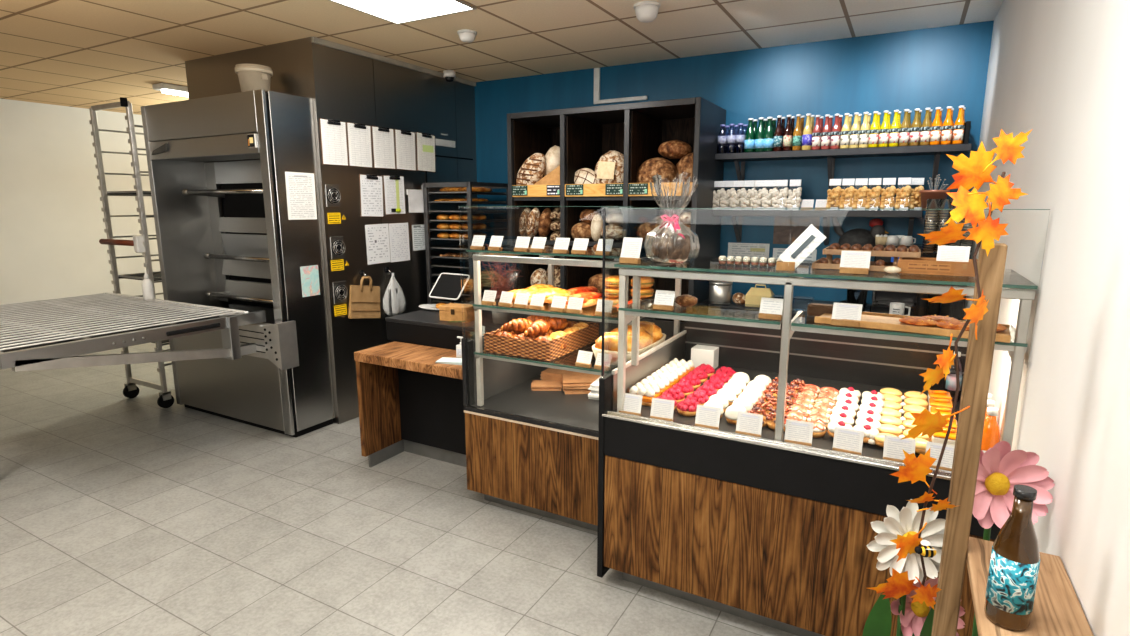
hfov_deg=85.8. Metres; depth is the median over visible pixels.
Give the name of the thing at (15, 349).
drip tray
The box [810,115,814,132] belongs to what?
bottle
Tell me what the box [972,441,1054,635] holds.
decoration
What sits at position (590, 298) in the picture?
pizza slice
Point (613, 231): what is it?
bread loaf
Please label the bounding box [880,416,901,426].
iced eclair
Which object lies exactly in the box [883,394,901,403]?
iced eclair
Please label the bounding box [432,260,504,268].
baking tray
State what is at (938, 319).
bread
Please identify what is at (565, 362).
shelf
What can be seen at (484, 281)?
baking tray
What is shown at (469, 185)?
cooling rack
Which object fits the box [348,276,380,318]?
paper bag
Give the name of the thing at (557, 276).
bread loaf
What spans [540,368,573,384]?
stack
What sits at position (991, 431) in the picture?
juice bottle
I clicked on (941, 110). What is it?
bottle
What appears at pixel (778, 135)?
bottle
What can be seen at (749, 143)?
water bottle
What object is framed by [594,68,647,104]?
duct
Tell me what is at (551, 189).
sign
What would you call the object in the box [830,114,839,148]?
bottle
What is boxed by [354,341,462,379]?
countertop
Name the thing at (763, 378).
dome
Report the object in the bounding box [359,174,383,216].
clipboard
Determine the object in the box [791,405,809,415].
eclair
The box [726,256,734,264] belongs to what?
glass
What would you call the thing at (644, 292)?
roll
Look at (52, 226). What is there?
wall
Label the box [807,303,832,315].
brush
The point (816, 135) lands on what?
bottle
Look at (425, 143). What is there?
clipboard
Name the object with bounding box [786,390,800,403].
tart
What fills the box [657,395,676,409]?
tart
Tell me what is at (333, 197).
fan
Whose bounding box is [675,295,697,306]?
roll
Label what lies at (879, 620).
decoration
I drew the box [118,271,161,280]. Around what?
baking tray
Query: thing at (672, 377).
slice
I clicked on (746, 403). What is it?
dome
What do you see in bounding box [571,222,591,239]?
bread loaf
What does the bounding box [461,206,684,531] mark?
display case
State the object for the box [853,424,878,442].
eclair
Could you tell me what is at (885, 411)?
iced eclair
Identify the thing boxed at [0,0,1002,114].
ceiling
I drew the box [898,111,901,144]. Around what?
bottle
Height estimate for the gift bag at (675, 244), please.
0.346 m
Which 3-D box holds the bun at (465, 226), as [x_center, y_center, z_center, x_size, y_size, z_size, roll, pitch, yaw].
[-0.792,-0.744,4.969,0.124,0.058,0.124,-6,12,-28]
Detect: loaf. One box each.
[516,153,545,184]
[519,208,531,236]
[526,208,540,238]
[530,268,545,285]
[538,208,552,236]
[544,145,559,175]
[545,265,559,284]
[550,207,559,219]
[550,219,559,230]
[550,230,559,239]
[554,269,559,287]
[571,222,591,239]
[574,168,595,183]
[580,209,599,224]
[588,274,610,296]
[591,214,602,240]
[594,151,623,183]
[594,332,631,351]
[601,224,622,240]
[603,204,620,214]
[606,213,622,225]
[611,325,654,349]
[637,157,676,182]
[637,222,663,241]
[640,321,662,342]
[651,215,665,229]
[658,140,691,158]
[676,152,692,181]
[679,212,690,223]
[732,293,745,304]
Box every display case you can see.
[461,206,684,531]
[597,207,1049,635]
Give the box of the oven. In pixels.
[141,89,334,437]
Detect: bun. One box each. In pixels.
[436,214,449,219]
[437,223,450,228]
[437,232,450,238]
[449,214,461,219]
[449,223,461,229]
[449,232,462,238]
[461,214,475,219]
[461,223,476,229]
[462,233,475,238]
[474,232,486,237]
[475,214,486,219]
[475,223,486,229]
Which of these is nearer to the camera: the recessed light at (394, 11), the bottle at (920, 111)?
the recessed light at (394, 11)
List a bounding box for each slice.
[508,289,537,302]
[525,284,553,290]
[536,287,568,302]
[565,292,601,308]
[568,286,599,296]
[629,382,660,406]
[640,376,669,394]
[650,369,678,387]
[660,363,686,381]
[668,358,694,373]
[927,390,951,406]
[928,398,952,411]
[930,406,955,418]
[930,428,956,445]
[931,417,956,436]
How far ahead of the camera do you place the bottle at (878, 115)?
3.90 m
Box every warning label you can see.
[327,213,340,223]
[331,259,343,270]
[334,304,346,315]
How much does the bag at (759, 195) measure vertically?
0.203 m
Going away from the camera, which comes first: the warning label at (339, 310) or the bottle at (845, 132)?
the bottle at (845, 132)
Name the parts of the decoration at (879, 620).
stem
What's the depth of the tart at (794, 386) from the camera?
2.63 m
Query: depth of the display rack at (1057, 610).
1.23 m
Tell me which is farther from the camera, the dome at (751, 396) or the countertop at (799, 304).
the countertop at (799, 304)
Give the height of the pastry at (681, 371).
0.072 m
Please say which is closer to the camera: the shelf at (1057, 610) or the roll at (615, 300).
the shelf at (1057, 610)
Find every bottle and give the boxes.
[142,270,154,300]
[456,336,462,357]
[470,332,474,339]
[717,124,726,153]
[722,126,730,152]
[726,124,735,152]
[731,125,739,152]
[735,123,744,152]
[739,124,747,152]
[744,118,754,152]
[753,119,757,149]
[754,117,764,151]
[763,117,773,151]
[763,119,767,128]
[772,118,776,132]
[773,115,782,150]
[781,117,785,150]
[783,115,791,150]
[791,116,794,150]
[792,114,801,150]
[800,116,804,149]
[802,113,811,149]
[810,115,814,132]
[811,115,820,149]
[820,116,823,149]
[821,114,830,148]
[829,116,832,148]
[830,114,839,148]
[839,115,842,148]
[840,113,849,148]
[849,112,859,147]
[849,114,852,142]
[858,114,861,147]
[859,112,868,147]
[868,111,878,147]
[868,113,870,140]
[877,113,880,146]
[878,110,888,146]
[888,110,899,146]
[888,112,890,144]
[898,109,909,145]
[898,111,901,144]
[908,111,911,145]
[909,108,920,145]
[918,110,921,145]
[919,108,930,145]
[929,107,941,144]
[939,109,942,144]
[940,106,952,144]
[945,351,962,401]
[951,108,953,143]
[952,105,964,143]
[981,407,1000,450]
[984,484,1039,631]
[985,400,994,418]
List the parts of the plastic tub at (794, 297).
lid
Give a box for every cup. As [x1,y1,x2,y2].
[886,235,900,244]
[899,236,915,245]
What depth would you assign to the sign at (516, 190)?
4.72 m
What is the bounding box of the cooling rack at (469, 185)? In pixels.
[423,182,509,304]
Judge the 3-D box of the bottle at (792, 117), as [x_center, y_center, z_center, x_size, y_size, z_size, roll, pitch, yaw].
[1.548,-1.259,4.168,0.056,0.235,0.056,8,13,38]
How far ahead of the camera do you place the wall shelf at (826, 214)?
4.09 m
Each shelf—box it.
[468,245,646,257]
[481,297,641,321]
[483,342,617,371]
[507,97,725,321]
[618,256,1036,285]
[627,297,794,323]
[712,210,922,244]
[715,143,971,188]
[792,309,1027,343]
[966,537,1093,635]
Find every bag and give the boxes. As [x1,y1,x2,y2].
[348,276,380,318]
[383,273,405,315]
[644,173,699,262]
[712,181,724,209]
[721,181,734,209]
[731,181,745,209]
[742,180,755,209]
[752,180,766,209]
[763,180,777,209]
[773,180,788,209]
[786,180,801,209]
[826,179,841,209]
[839,179,854,209]
[852,178,867,209]
[865,178,881,209]
[879,178,895,210]
[894,178,911,210]
[908,178,923,210]
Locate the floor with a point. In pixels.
(120, 515)
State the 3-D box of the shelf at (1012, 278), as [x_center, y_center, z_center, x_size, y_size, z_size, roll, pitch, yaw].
[0.879,-0.184,2.236,1.299,0.010,0.516,6,12,29]
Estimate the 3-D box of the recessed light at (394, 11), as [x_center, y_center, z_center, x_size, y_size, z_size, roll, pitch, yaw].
[-0.909,-1.716,3.297,0.600,0.012,0.600,6,12,29]
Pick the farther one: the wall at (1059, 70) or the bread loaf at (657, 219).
the bread loaf at (657, 219)
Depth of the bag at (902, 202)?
3.82 m
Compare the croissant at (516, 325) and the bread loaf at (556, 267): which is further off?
the bread loaf at (556, 267)
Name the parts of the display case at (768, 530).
panel, post, post, rail, shelf rail, chrome sill, post, panel, panel, light rail, shelf rail, post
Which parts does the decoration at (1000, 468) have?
stem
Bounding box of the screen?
[429,273,469,302]
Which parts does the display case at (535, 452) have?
panel, post, rail, panel, shelf rail, light rail, post, shelf rail, panel, post, post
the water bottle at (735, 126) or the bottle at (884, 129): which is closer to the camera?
the bottle at (884, 129)
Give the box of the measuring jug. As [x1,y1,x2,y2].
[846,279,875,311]
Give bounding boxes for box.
[439,303,474,322]
[691,344,718,368]
[745,284,773,306]
[897,257,977,276]
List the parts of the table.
rail, swing arm, rail, hinge plate, hinge plate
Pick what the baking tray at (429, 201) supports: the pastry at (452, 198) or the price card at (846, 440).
the pastry at (452, 198)
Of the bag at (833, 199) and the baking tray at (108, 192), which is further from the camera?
the baking tray at (108, 192)
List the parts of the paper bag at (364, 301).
handle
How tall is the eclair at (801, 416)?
0.048 m
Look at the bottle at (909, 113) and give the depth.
3.81 m
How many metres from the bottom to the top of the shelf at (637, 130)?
2.285 m
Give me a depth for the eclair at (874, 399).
2.46 m
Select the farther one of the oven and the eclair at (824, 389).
the oven
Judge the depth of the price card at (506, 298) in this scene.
3.03 m
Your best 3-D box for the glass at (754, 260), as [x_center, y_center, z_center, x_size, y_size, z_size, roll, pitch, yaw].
[0.697,-0.209,2.244,0.032,0.034,0.031,6,12,29]
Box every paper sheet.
[365,223,390,264]
[389,223,409,262]
[412,224,424,250]
[421,185,429,213]
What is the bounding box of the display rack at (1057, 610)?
[931,243,1093,635]
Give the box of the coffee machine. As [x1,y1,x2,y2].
[870,244,927,315]
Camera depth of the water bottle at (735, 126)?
4.37 m
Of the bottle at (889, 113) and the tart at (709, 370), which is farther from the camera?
the bottle at (889, 113)
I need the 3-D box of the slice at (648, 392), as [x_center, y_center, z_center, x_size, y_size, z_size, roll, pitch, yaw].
[0.337,0.323,2.616,0.117,0.072,0.116,6,12,29]
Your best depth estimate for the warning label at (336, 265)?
4.36 m
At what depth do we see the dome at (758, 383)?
2.68 m
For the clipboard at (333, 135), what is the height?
0.307 m
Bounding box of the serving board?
[814,311,1010,342]
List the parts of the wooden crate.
stand post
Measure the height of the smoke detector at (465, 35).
0.060 m
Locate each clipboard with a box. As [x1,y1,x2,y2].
[319,118,347,165]
[346,122,372,167]
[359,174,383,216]
[371,126,395,168]
[383,175,405,214]
[395,129,415,170]
[416,132,435,172]
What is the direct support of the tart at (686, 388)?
on the display case at (768, 530)
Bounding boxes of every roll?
[605,275,618,287]
[605,287,618,297]
[605,297,618,307]
[630,287,653,297]
[631,276,654,287]
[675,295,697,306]
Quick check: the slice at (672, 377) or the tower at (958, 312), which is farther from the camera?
the tower at (958, 312)
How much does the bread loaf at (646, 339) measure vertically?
0.148 m
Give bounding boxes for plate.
[419,304,439,310]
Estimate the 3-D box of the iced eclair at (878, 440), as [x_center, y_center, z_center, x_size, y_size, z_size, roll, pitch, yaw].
[1.110,0.426,2.119,0.102,0.048,0.068,6,12,29]
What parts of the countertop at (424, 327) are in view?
panel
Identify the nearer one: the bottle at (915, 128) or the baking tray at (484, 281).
the bottle at (915, 128)
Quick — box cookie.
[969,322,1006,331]
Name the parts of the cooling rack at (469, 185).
post, cross frame, post, frame, cross frame, post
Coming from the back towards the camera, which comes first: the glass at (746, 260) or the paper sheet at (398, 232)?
the paper sheet at (398, 232)
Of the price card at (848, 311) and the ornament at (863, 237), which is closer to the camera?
the price card at (848, 311)
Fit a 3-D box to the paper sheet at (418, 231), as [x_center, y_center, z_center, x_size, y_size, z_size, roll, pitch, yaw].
[-1.221,-0.672,5.073,0.002,0.212,0.167,6,12,29]
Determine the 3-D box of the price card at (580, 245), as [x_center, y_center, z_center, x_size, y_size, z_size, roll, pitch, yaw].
[0.064,-0.330,2.792,0.078,0.070,0.034,7,13,32]
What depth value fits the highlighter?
4.78 m
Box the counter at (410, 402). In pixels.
[354,341,466,466]
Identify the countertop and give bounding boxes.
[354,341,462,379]
[385,309,529,349]
[700,294,927,319]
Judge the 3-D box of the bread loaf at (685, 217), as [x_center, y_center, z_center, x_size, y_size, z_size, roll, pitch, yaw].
[0.855,-0.708,4.318,0.159,0.089,0.181,6,12,29]
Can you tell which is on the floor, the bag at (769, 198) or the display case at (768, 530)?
the display case at (768, 530)
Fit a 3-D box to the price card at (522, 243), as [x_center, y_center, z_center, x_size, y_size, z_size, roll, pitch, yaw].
[-0.212,-0.358,2.942,0.078,0.070,0.034,6,12,30]
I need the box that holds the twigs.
[481,243,522,323]
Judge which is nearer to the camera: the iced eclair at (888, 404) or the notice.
the iced eclair at (888, 404)
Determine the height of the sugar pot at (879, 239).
0.064 m
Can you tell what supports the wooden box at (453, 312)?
on the countertop at (424, 327)
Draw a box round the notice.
[285,172,316,219]
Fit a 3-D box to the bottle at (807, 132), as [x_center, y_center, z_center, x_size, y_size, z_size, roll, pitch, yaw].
[1.607,-1.236,4.045,0.061,0.235,0.061,7,13,33]
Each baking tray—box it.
[107,191,150,194]
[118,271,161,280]
[429,192,505,194]
[429,201,505,202]
[429,210,505,212]
[430,219,506,221]
[430,227,506,231]
[431,236,506,240]
[431,244,506,249]
[431,252,474,259]
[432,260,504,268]
[432,269,504,276]
[432,277,503,286]
[433,296,496,303]
[461,286,507,295]
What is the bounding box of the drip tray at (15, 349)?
[0,300,218,351]
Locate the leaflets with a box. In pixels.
[435,357,461,364]
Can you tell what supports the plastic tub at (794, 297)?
on the countertop at (799, 304)
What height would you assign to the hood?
0.380 m
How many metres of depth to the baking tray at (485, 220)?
4.99 m
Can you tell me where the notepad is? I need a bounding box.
[406,189,423,212]
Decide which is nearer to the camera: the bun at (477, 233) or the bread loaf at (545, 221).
the bread loaf at (545, 221)
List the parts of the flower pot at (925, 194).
pot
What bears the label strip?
attached to the wall at (343, 86)
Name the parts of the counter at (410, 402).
panel, modesty panel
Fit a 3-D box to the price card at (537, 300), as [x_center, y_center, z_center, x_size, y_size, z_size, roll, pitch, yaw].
[-0.140,-0.078,2.948,0.078,0.070,0.034,7,13,34]
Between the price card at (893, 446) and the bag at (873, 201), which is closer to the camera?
the price card at (893, 446)
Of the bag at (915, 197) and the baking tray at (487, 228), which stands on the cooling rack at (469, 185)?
the baking tray at (487, 228)
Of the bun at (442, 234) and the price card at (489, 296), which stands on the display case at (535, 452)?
the price card at (489, 296)
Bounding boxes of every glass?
[718,256,726,264]
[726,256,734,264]
[734,256,742,265]
[743,257,750,265]
[751,257,759,265]
[759,257,767,266]
[768,258,776,266]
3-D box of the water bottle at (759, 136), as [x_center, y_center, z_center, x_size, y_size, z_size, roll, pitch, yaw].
[1.340,-1.261,4.191,0.069,0.230,0.069,7,13,33]
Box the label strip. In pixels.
[435,139,454,147]
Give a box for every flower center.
[903,531,920,552]
[985,472,1009,494]
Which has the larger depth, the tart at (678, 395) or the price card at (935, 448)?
the tart at (678, 395)
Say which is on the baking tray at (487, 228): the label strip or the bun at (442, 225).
the bun at (442, 225)
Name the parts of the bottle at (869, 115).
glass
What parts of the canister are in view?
lid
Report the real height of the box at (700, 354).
0.105 m
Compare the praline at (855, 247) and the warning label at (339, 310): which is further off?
the warning label at (339, 310)
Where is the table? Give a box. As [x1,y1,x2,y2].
[0,292,265,371]
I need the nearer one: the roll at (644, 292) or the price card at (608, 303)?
the price card at (608, 303)
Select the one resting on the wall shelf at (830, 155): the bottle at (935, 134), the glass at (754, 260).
the bottle at (935, 134)
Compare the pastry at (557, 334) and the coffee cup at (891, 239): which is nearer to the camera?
the pastry at (557, 334)
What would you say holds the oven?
on the floor
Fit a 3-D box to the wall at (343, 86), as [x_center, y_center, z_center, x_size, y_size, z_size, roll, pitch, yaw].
[-1.890,-0.739,5.357,1.450,2.688,1.750,6,12,29]
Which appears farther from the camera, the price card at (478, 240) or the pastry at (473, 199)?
the pastry at (473, 199)
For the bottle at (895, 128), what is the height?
0.222 m
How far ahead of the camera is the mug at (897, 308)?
3.64 m
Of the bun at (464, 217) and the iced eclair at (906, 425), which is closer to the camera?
the iced eclair at (906, 425)
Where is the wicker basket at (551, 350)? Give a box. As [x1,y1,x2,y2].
[483,321,598,361]
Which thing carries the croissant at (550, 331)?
in the wicker basket at (551, 350)
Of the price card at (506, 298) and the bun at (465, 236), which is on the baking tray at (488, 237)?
the bun at (465, 236)
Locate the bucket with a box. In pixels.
[235,64,272,91]
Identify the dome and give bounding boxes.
[703,401,723,418]
[708,394,728,412]
[717,388,736,405]
[723,383,741,397]
[725,405,746,424]
[728,377,746,391]
[731,372,749,385]
[732,397,752,412]
[738,391,757,406]
[743,386,762,398]
[747,380,766,391]
[754,375,771,386]
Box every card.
[300,265,319,296]
[470,235,485,249]
[481,290,496,304]
[488,236,503,250]
[498,291,513,306]
[513,292,529,308]
[514,236,530,251]
[529,294,545,309]
[530,237,546,252]
[550,295,566,311]
[553,238,569,253]
[566,297,583,313]
[571,238,588,253]
[575,350,592,367]
[594,353,611,370]
[595,239,613,255]
[595,299,612,316]
[619,237,642,263]
[619,393,642,415]
[650,398,674,421]
[653,290,675,310]
[694,405,720,429]
[735,411,762,436]
[758,297,783,319]
[784,419,813,445]
[801,200,813,209]
[815,199,826,209]
[831,302,862,327]
[832,426,863,454]
[839,251,870,274]
[883,435,915,462]
[925,441,954,470]
[936,245,970,269]
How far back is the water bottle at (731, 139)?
4.27 m
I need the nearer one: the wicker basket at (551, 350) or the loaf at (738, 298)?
the wicker basket at (551, 350)
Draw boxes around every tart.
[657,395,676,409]
[662,388,684,403]
[672,381,693,396]
[677,398,698,416]
[680,374,700,389]
[686,391,708,404]
[687,369,707,383]
[695,363,714,377]
[696,384,716,397]
[703,378,724,390]
[710,372,730,383]
[715,366,735,377]
[758,394,776,409]
[762,387,777,401]
[766,381,777,395]
[772,377,790,387]
[785,396,798,407]
[786,384,803,398]
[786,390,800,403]
[788,378,805,391]
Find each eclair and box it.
[748,407,769,426]
[752,399,772,416]
[766,411,786,429]
[769,405,791,418]
[784,417,800,430]
[785,411,806,421]
[791,399,813,408]
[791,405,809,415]
[795,394,815,404]
[797,389,817,398]
[802,384,820,395]
[807,414,829,428]
[808,408,830,417]
[808,421,826,437]
[812,402,833,414]
[814,397,835,406]
[818,392,837,401]
[819,387,838,394]
[827,421,852,437]
[829,413,853,426]
[832,405,855,420]
[836,393,858,403]
[836,399,858,414]
[839,387,860,400]
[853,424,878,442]
[855,417,880,430]
[857,410,880,421]
[859,402,881,414]
[861,396,884,407]
[862,390,883,399]
[868,433,896,447]
[877,388,901,396]
[879,424,902,436]
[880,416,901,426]
[881,408,900,418]
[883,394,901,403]
[884,401,901,411]
[898,420,915,430]
[899,405,925,413]
[899,412,918,421]
[899,429,930,441]
[900,391,927,400]
[900,397,927,408]
[910,438,928,453]
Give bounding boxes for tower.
[915,199,939,316]
[927,199,952,315]
[940,199,963,317]
[952,218,972,320]
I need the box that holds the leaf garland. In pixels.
[868,129,1032,608]
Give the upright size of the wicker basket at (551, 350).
0.101 m
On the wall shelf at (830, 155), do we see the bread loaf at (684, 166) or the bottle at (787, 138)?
the bottle at (787, 138)
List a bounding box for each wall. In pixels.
[0,99,163,303]
[185,37,477,423]
[474,21,993,303]
[964,0,1129,635]
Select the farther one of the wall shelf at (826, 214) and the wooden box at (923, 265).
the wall shelf at (826, 214)
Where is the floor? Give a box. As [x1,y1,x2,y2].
[0,342,796,635]
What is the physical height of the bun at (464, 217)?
0.058 m
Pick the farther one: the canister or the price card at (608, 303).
the canister
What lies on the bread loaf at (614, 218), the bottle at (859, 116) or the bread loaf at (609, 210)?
the bread loaf at (609, 210)
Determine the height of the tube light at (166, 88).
0.081 m
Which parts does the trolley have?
frame, post, frame, post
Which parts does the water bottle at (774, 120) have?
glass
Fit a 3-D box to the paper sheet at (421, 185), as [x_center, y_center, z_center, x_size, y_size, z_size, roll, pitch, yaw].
[-1.175,-0.992,5.098,0.002,0.243,0.097,6,12,29]
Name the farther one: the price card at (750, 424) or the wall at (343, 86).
the wall at (343, 86)
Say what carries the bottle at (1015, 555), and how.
on the display rack at (1057, 610)
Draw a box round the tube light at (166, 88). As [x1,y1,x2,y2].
[152,83,188,96]
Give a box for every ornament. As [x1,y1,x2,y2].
[832,217,887,304]
[914,540,936,557]
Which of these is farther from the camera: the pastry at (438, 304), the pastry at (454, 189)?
the pastry at (454, 189)
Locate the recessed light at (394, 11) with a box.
[329,0,476,23]
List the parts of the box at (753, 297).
gable lid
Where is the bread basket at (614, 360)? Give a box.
[592,333,665,365]
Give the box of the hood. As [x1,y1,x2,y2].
[144,91,259,161]
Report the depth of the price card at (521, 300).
2.99 m
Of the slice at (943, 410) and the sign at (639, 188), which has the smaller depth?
the slice at (943, 410)
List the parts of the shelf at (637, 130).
panel, shelf, shelf, shelf, shelf, panel, panel, shelf, panel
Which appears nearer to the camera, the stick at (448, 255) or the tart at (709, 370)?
the tart at (709, 370)
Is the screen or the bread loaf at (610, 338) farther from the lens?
the screen
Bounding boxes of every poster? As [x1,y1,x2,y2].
[728,243,769,258]
[773,216,819,243]
[773,248,816,262]
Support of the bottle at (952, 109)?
on the wall shelf at (830, 155)
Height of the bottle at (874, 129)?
0.222 m
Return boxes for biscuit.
[884,266,900,272]
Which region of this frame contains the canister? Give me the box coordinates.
[708,281,732,304]
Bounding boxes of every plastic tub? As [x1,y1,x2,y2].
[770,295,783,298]
[792,296,814,310]
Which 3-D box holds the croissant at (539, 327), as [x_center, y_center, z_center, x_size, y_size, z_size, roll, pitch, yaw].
[-0.138,0.046,3.146,0.101,0.078,0.192,4,11,21]
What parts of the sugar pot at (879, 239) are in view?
pot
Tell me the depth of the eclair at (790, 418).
2.27 m
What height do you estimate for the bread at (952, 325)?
0.020 m
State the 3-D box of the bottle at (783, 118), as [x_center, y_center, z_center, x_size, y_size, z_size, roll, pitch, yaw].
[1.494,-1.264,4.197,0.056,0.235,0.056,8,13,37]
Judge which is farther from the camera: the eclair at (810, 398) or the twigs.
the twigs
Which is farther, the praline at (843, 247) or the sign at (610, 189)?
the sign at (610, 189)
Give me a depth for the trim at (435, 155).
5.30 m
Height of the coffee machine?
0.432 m
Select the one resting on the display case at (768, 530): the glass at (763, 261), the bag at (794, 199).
the glass at (763, 261)
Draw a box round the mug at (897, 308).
[889,302,910,315]
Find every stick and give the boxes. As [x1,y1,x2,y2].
[440,253,466,256]
[453,253,474,257]
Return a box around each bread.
[899,316,937,325]
[922,314,959,322]
[936,321,969,330]
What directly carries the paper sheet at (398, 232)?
attached to the wall at (343, 86)
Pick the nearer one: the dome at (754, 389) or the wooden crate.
the wooden crate
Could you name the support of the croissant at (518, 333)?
in the wicker basket at (551, 350)
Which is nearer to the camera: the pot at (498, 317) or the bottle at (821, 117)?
the pot at (498, 317)
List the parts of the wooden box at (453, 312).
lid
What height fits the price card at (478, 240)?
0.070 m
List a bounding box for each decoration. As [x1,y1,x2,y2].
[862,499,945,635]
[890,578,964,635]
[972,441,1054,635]
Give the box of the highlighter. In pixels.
[391,209,400,211]
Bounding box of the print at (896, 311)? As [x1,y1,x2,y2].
[892,308,899,314]
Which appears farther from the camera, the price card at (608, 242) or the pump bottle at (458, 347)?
the pump bottle at (458, 347)
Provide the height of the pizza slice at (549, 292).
0.074 m
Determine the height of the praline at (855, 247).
0.031 m
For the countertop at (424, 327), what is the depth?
3.78 m
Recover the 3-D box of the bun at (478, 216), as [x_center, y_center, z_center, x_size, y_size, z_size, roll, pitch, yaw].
[-0.724,-0.841,5.075,0.124,0.058,0.124,-4,11,-22]
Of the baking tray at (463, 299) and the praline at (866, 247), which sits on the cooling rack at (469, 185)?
the baking tray at (463, 299)
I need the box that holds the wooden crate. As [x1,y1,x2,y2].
[812,246,920,271]
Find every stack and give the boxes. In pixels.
[531,380,561,390]
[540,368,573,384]
[562,372,600,393]
[588,376,602,399]
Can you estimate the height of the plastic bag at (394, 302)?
0.390 m
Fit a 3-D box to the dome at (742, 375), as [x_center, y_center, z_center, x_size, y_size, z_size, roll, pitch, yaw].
[0.813,0.285,2.829,0.087,0.068,0.087,10,14,42]
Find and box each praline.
[819,257,827,263]
[829,244,838,249]
[832,258,840,263]
[840,244,849,249]
[851,244,860,249]
[862,244,871,250]
[873,245,883,250]
[875,259,884,265]
[885,245,894,250]
[897,245,906,251]
[908,246,918,251]
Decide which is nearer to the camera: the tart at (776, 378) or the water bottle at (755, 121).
the tart at (776, 378)
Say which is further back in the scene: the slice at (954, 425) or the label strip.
the label strip
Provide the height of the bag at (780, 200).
0.203 m
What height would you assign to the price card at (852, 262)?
0.072 m
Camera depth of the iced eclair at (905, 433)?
2.13 m
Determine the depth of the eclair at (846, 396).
2.51 m
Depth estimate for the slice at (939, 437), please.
2.10 m
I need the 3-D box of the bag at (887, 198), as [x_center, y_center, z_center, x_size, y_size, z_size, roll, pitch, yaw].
[2.051,-0.788,3.874,0.089,0.203,0.074,6,12,28]
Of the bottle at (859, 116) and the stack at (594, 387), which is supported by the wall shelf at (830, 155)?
the bottle at (859, 116)
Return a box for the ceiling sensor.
[443,70,455,81]
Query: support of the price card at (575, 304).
on the display case at (535, 452)
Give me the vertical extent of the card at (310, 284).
0.210 m
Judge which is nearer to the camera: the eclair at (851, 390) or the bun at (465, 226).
the eclair at (851, 390)
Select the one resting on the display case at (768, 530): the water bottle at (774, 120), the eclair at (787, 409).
the eclair at (787, 409)
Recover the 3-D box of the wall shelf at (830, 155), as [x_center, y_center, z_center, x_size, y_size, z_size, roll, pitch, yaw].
[1.792,-1.002,4.094,1.532,0.242,0.259,6,12,29]
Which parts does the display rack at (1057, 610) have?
post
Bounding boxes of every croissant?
[495,331,516,337]
[501,318,532,331]
[511,331,523,334]
[514,333,535,339]
[524,320,549,335]
[525,315,550,322]
[534,335,566,348]
[535,329,553,337]
[547,317,567,330]
[567,321,575,327]
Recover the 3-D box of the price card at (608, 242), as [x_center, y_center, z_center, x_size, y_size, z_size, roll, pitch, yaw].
[0.172,-0.319,2.733,0.078,0.070,0.034,7,13,35]
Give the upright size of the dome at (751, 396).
0.068 m
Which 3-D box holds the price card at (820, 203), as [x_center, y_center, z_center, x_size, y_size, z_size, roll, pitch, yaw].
[1.710,-0.757,4.069,0.078,0.070,0.034,7,12,31]
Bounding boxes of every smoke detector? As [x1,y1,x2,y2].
[457,29,476,42]
[633,1,659,22]
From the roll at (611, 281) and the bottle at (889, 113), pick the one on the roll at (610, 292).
the roll at (611, 281)
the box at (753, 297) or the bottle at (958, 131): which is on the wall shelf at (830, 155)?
the bottle at (958, 131)
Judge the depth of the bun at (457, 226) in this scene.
4.99 m
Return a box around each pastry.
[434,198,455,200]
[436,302,446,308]
[445,187,461,191]
[464,187,491,191]
[466,198,487,200]
[549,331,567,338]
[564,326,581,333]
[573,322,588,328]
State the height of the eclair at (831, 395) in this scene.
0.048 m
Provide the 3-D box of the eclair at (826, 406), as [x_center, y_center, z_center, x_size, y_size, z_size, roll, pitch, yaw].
[1.037,0.365,2.454,0.086,0.048,0.086,0,11,-1]
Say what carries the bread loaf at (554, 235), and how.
on the shelf at (637, 130)
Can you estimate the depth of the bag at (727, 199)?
4.34 m
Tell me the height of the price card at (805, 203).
0.070 m
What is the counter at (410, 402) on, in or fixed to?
on the floor
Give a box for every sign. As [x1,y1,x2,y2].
[512,185,527,195]
[547,185,559,194]
[566,184,582,194]
[605,184,622,194]
[628,183,647,194]
[776,224,826,270]
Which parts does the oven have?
panel, panel, chamber door, chamber door, chamber door, post, mounting plate, panel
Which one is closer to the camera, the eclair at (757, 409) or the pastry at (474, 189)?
the eclair at (757, 409)
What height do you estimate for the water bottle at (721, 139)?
0.200 m
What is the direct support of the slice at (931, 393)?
on the display case at (768, 530)
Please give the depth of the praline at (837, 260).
2.14 m
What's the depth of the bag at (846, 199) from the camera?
3.97 m
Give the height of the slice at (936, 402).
0.069 m
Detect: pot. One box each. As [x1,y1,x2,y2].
[492,311,509,323]
[875,234,887,244]
[919,174,949,210]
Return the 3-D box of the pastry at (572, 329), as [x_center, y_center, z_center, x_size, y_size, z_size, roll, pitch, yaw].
[0.040,0.079,3.288,0.099,0.065,0.145,7,13,34]
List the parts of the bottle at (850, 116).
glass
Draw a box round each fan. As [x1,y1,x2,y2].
[325,184,340,206]
[330,236,344,258]
[333,281,347,303]
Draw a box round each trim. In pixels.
[311,37,475,86]
[425,155,472,182]
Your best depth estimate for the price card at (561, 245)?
2.84 m
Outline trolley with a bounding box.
[89,97,173,407]
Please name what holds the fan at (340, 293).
attached to the wall at (343, 86)
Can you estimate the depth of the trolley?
4.77 m

